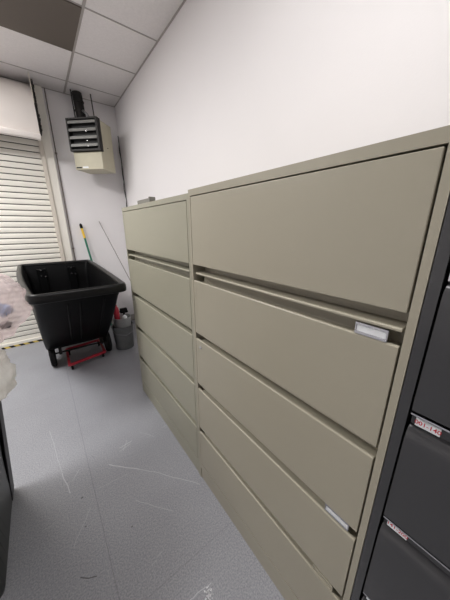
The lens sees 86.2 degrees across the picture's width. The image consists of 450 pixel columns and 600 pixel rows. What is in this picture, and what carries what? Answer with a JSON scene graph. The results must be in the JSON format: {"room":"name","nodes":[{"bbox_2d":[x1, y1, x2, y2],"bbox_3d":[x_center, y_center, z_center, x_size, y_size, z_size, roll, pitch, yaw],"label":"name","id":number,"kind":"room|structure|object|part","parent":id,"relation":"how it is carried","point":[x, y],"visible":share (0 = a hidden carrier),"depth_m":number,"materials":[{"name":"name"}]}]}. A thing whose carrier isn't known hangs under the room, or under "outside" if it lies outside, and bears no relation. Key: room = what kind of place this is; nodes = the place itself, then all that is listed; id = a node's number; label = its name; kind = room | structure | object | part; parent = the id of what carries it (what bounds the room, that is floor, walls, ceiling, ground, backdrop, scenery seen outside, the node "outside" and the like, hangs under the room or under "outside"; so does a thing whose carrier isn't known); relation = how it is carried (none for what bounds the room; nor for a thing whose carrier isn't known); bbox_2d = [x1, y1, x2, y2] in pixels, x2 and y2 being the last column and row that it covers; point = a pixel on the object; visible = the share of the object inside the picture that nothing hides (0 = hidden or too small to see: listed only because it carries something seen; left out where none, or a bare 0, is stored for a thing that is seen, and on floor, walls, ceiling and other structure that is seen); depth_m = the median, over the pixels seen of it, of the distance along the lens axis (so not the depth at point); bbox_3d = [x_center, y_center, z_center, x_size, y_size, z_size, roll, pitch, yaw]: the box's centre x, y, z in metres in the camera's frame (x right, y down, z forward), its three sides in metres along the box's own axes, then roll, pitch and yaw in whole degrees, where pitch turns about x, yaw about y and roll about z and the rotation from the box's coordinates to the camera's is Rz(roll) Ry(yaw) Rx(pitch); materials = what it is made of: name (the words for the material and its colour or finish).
{"room":"storage room","nodes":[
{"label":"storage room","id":0,"kind":"room"},
{"bbox_2d":[3,77,133,315],"bbox_3d":[-3.490,-0.775,2.467,4.820,3.160,0.100,-12,21,-35],"label":"wall","id":1,"kind":"structure","parent":0,"point":[90,199],"depth_m":3.47,"materials":[{"name":"paint"}]},
{"bbox_2d":[0,72,64,349],"bbox_3d":[-3.417,-0.709,2.248,3.158,3.159,0.351,-12,21,-35],"label":"door","id":2,"kind":"structure","parent":1,"relation":"in","point":[29,227],"depth_m":3.00,"materials":[{"name":"white metal"}]},
{"bbox_2d":[0,77,40,140],"bbox_3d":[-3.436,-1.897,1.877,3.118,0.650,0.350,-12,21,-35],"label":"hood","id":3,"kind":"object","parent":2,"relation":"attached to","point":[19,116],"depth_m":2.63,"materials":[{"name":"white metal"}]},
{"bbox_3d":[-3.500,0.730,2.793,3.050,0.040,0.042,-12,21,-35],"label":"rail","id":4,"kind":"part","parent":2,"relation":"part of","materials":[{"name":"white metal"}]},
{"bbox_2d":[34,84,72,260],"bbox_3d":[-2.227,-1.025,3.298,0.095,3.153,0.044,-12,21,-35],"label":"trim","id":5,"kind":"structure","parent":1,"relation":"attached to","point":[46,139],"depth_m":3.10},
{"bbox_2d":[44,88,75,259],"bbox_3d":[-2.173,-1.041,3.353,0.024,3.153,0.019,-12,21,-35],"label":"conduit","id":6,"kind":"object","parent":1,"relation":"attached to","point":[44,88],"visible":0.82,"depth_m":3.14,"materials":[{"name":"grey"}]},
{"bbox_2d":[0,0,182,105],"bbox_3d":[-1.250,-1.489,-0.833,5.020,0.100,7.520,-12,21,-35],"label":"ceiling","id":7,"kind":"structure","parent":0,"point":[100,38],"depth_m":2.29,"materials":[{"name":"tile"}]},
{"bbox_2d":[0,0,81,51],"bbox_3d":[-1.754,-2.198,1.720,1.198,0.012,0.594,-12,21,-35],"label":"ceiling panel","id":8,"kind":"object","parent":7,"relation":"attached to","point":[54,22],"visible":1,"depth_m":1.94,"materials":[{"name":"grey"}]},
{"bbox_2d":[70,89,75,116],"bbox_3d":[-1.867,-2.389,2.965,0.028,0.352,0.040,-12,21,-35],"label":"rod","id":9,"kind":"object","parent":7,"relation":"hanging from","point":[70,89],"visible":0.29,"depth_m":2.95,"materials":[{"name":"black metal"}]},
{"bbox_2d":[0,319,284,599],"bbox_3d":[-1.242,1.633,0.107,5.020,0.100,7.520,-12,21,-35],"label":"floor","id":10,"kind":"structure","parent":0,"point":[88,410],"depth_m":1.41,"materials":[{"name":"plastic"}]},
{"bbox_2d":[0,401,13,597],"bbox_3d":[-1.241,0.889,1.071,0.452,0.768,0.716,-12,21,-35],"label":"trash can","id":11,"kind":"object","parent":10,"relation":"on","point":[6,477],"visible":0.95,"depth_m":1.25,"materials":[{"name":"black"}]},
{"bbox_2d":[0,347,16,400],"bbox_3d":[-1.240,0.358,0.960,0.620,0.309,0.790,-12,21,-35],"label":"trash bag","id":12,"kind":"object","parent":11,"relation":"on","point":[8,382],"visible":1,"depth_m":1.06,"materials":[{"name":"white plastic"}]},
{"bbox_2d":[0,275,28,335],"bbox_3d":[-1.219,0.018,1.014,0.626,0.414,0.638,-12,21,-35],"label":"trash bag","id":13,"kind":"object","parent":12,"relation":"on","point":[21,314],"visible":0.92,"depth_m":1.23,"materials":[{"name":"white"}]},
{"bbox_2d":[0,320,11,328],"bbox_3d":[-1.032,0.118,1.132,0.049,0.037,0.066,-12,21,-35],"label":"packet","id":14,"kind":"object","parent":13,"relation":"in","point":[5,324],"visible":1,"depth_m":1.12,"materials":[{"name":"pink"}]},
{"bbox_2d":[0,303,13,317],"bbox_3d":[-1.026,0.049,1.099,0.093,0.073,0.094,1,17,5],"label":"packet","id":15,"kind":"object","parent":13,"relation":"in","point":[5,310],"visible":0.93,"depth_m":1.09,"materials":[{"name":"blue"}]},
{"bbox_2d":[16,260,125,366],"bbox_3d":[-1.688,0.233,2.667,0.816,1.106,1.959,-12,21,-35],"label":"cart","id":16,"kind":"object","parent":10,"relation":"on","point":[71,302],"visible":0.99,"depth_m":2.42,"materials":[{"name":"black plastic"}]},
{"bbox_2d":[65,339,105,369],"bbox_3d":[-1.727,0.664,2.998,0.421,0.089,0.519,-12,21,-35],"label":"dolly","id":17,"kind":"object","parent":10,"relation":"on","point":[68,353],"visible":0.88,"depth_m":2.93,"materials":[{"name":"red paint"}]},
{"bbox_2d":[79,223,111,324],"bbox_3d":[-1.940,-0.320,3.649,0.244,1.603,0.038,-2,17,-6],"label":"handle","id":18,"kind":"object","parent":10,"relation":"on","point":[80,224],"visible":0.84,"depth_m":3.47,"materials":[{"name":"teal"}]},
{"bbox_2d":[99,222,129,279],"bbox_3d":[-1.393,-0.297,3.505,1.123,1.633,0.010,10,20,31],"label":"metal rod","id":19,"kind":"object","parent":10,"relation":"on","point":[99,222],"visible":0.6,"depth_m":3.52,"materials":[{"name":"grey"}]},
{"bbox_2d":[111,321,133,349],"bbox_3d":[-1.351,0.475,3.220,0.280,0.322,0.286,-12,21,-35],"label":"bucket","id":20,"kind":"object","parent":10,"relation":"on","point":[124,337],"visible":0.85,"depth_m":3.13,"materials":[{"name":"grey plastic"}]},
{"bbox_2d":[113,313,130,327],"bbox_3d":[-1.350,0.415,3.209,0.230,0.416,0.230,-12,21,-35],"label":"plastic tub","id":21,"kind":"object","parent":20,"relation":"in","point":[118,323],"visible":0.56,"depth_m":3.09,"materials":[{"name":"grey plastic"}]},
{"bbox_2d":[114,305,119,318],"bbox_3d":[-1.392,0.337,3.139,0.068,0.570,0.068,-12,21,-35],"label":"bottle","id":22,"kind":"object","parent":21,"relation":"in","point":[116,312],"visible":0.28,"depth_m":3.06,"materials":[{"name":"red plastic"}]},
{"bbox_2d":[119,307,127,314],"bbox_3d":[-1.336,0.344,3.232,0.095,0.494,0.060,-12,21,-35],"label":"brush","id":23,"kind":"object","parent":21,"relation":"in","point":[122,310],"visible":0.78,"depth_m":3.15,"materials":[{"name":"black plastic"}]},
{"bbox_2d":[50,432,210,599],"bbox_3d":[-0.649,1.143,1.552,0.732,0.001,1.482,-12,21,-35],"label":"scratches","id":24,"kind":"object","parent":10,"relation":"on","point":[140,432],"depth_m":1.54,"materials":[{"name":"white"}]},
{"bbox_2d":[122,193,199,473],"bbox_3d":[-0.303,0.167,1.863,0.476,1.689,1.068,-12,21,-35],"label":"filing cabinet","id":25,"kind":"object","parent":10,"relation":"on","point":[157,232],"visible":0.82,"depth_m":1.57,"materials":[{"name":"beige metal"}]},
{"bbox_2d":[137,197,154,203],"bbox_3d":[-0.554,-0.686,1.685,0.044,0.047,0.245,-12,21,-35],"label":"tray","id":26,"kind":"object","parent":25,"relation":"on","point":[149,199],"visible":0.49,"depth_m":1.62,"materials":[{"name":"grey"}]},
{"bbox_3d":[-0.482,-0.436,1.541,0.018,0.287,1.028,-12,21,-35],"label":"door","id":27,"kind":"part","parent":25,"relation":"part of","materials":[{"name":"beige metal"}]},
{"bbox_2d":[129,251,189,271],"bbox_3d":[-0.457,-0.288,1.591,0.064,0.062,1.005,-12,21,-35],"label":"shelf","id":28,"kind":"object","parent":25,"relation":"attached to","point":[181,262],"depth_m":1.43,"materials":[{"name":"beige metal"}]},
{"bbox_3d":[-0.464,-0.122,1.649,0.062,0.326,1.028,-12,21,-35],"label":"drawer","id":29,"kind":"part","parent":25,"relation":"part of","materials":[{"name":"beige metal"}]},
{"bbox_3d":[-0.463,0.174,1.739,0.062,0.324,1.028,-12,21,-35],"label":"drawer","id":30,"kind":"part","parent":25,"relation":"part of","materials":[{"name":"beige metal"}]},
{"bbox_3d":[-0.463,0.468,1.827,0.062,0.318,1.028,-12,21,-35],"label":"drawer","id":31,"kind":"part","parent":25,"relation":"part of","materials":[{"name":"beige metal"}]},
{"bbox_3d":[-0.462,0.748,1.911,0.062,0.294,1.028,-12,21,-35],"label":"drawer","id":32,"kind":"part","parent":25,"relation":"part of","materials":[{"name":"beige metal"}]},
{"bbox_2d":[204,586,211,599],"bbox_3d":[-0.072,1.292,1.054,0.043,0.001,0.052,-12,21,-35],"label":"crumbs","id":33,"kind":"object","parent":10,"relation":"on","point":[207,591],"visible":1,"depth_m":1.06,"materials":[{"name":"white"}]},
{"bbox_2d":[188,125,449,599],"bbox_3d":[0.295,0.387,1.107,0.476,1.702,0.908,-12,21,-35],"label":"filing cabinet","id":34,"kind":"object","parent":10,"relation":"on","point":[310,278],"visible":1,"depth_m":0.72,"materials":[{"name":"beige metal"}]},
{"bbox_3d":[0.136,0.974,1.157,0.062,0.294,0.867,-12,21,-35],"label":"drawer","id":35,"kind":"part","parent":34,"relation":"part of","materials":[{"name":"beige metal"}]},
{"bbox_3d":[0.135,0.694,1.073,0.062,0.318,0.867,-12,21,-35],"label":"drawer","id":36,"kind":"part","parent":34,"relation":"part of","materials":[{"name":"beige metal"}]},
{"bbox_3d":[0.135,0.400,0.984,0.062,0.324,0.867,-12,21,-35],"label":"drawer","id":37,"kind":"part","parent":34,"relation":"part of","materials":[{"name":"beige metal"}]},
{"bbox_3d":[0.134,0.104,0.895,0.062,0.326,0.867,-12,21,-35],"label":"drawer","id":38,"kind":"part","parent":34,"relation":"part of","materials":[{"name":"beige metal"}]},
{"bbox_2d":[196,267,412,331],"bbox_3d":[0.141,-0.062,0.837,0.064,0.062,0.844,-12,21,-35],"label":"shelf","id":39,"kind":"object","parent":34,"relation":"attached to","point":[395,313],"depth_m":0.64,"materials":[{"name":"beige metal"}]},
{"bbox_3d":[0.116,-0.217,0.785,0.018,0.300,0.867,-12,21,-35],"label":"door","id":40,"kind":"part","parent":34,"relation":"part of","materials":[{"name":"beige metal"}]},
{"bbox_2d":[350,199,449,599],"bbox_3d":[0.849,0.549,0.393,0.478,1.800,0.922,-12,21,-35],"label":"filing cabinet","id":41,"kind":"object","parent":10,"relation":"on","point":[405,555],"visible":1,"depth_m":0.52,"materials":[{"name":"grey metal"}]},
{"bbox_3d":[0.683,0.784,0.330,0.058,0.305,0.874,-12,21,-35],"label":"drawer","id":42,"kind":"part","parent":41,"relation":"part of","materials":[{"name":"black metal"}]},
{"bbox_3d":[0.682,0.483,0.239,0.058,0.305,0.874,-12,21,-35],"label":"drawer","id":43,"kind":"part","parent":41,"relation":"part of","materials":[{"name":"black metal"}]},
{"bbox_3d":[0.681,0.181,0.148,0.058,0.305,0.874,-12,21,-35],"label":"drawer","id":44,"kind":"part","parent":41,"relation":"part of","materials":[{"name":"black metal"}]},
{"bbox_2d":[115,0,449,206],"bbox_3d":[0.713,-0.362,1.060,0.100,3.160,7.520,-12,21,-35],"label":"wall","id":45,"kind":"structure","parent":0,"point":[231,89],"depth_m":1.32,"materials":[{"name":"paint"}]},
{"bbox_2d":[0,0,185,106],"bbox_3d":[-1.249,-1.440,-0.819,4.820,0.010,7.320,-12,21,-35],"label":"grid","id":46,"kind":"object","parent":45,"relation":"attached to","point":[83,1],"depth_m":2.34,"materials":[{"name":"grey"}]},
{"bbox_2d":[118,137,126,206],"bbox_3d":[-1.507,-1.560,3.635,0.018,1.601,0.077,-12,21,-35],"label":"cable","id":47,"kind":"object","parent":45,"relation":"attached to","point":[118,137],"visible":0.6,"depth_m":3.55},
{"bbox_3d":[-1.681,-2.421,3.071,0.028,0.352,0.050,-12,21,-35],"label":"rod","id":48,"kind":"object","parent":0,"visible":0},
{"bbox_2d":[65,116,115,173],"bbox_3d":[-1.702,-1.960,3.093,0.400,0.553,0.318,2,17,7],"label":"heater","id":49,"kind":"object","parent":48,"relation":"hanging from","point":[90,139],"visible":1,"depth_m":3.00,"materials":[{"name":"metal"}]},
{"bbox_2d":[71,90,85,116],"bbox_3d":[-1.841,-2.415,3.048,0.124,0.357,0.131,-12,21,-35],"label":"flue pipe","id":50,"kind":"object","parent":49,"relation":"attached to","point":[78,102],"visible":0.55,"depth_m":3.00,"materials":[{"name":"black metal"}]},
{"bbox_3d":[-1.717,-2.020,2.948,0.400,0.354,0.070,2,17,7],"label":"louver frame","id":51,"kind":"part","parent":49,"relation":"part of","materials":[{"name":"black metal"}]}
]}

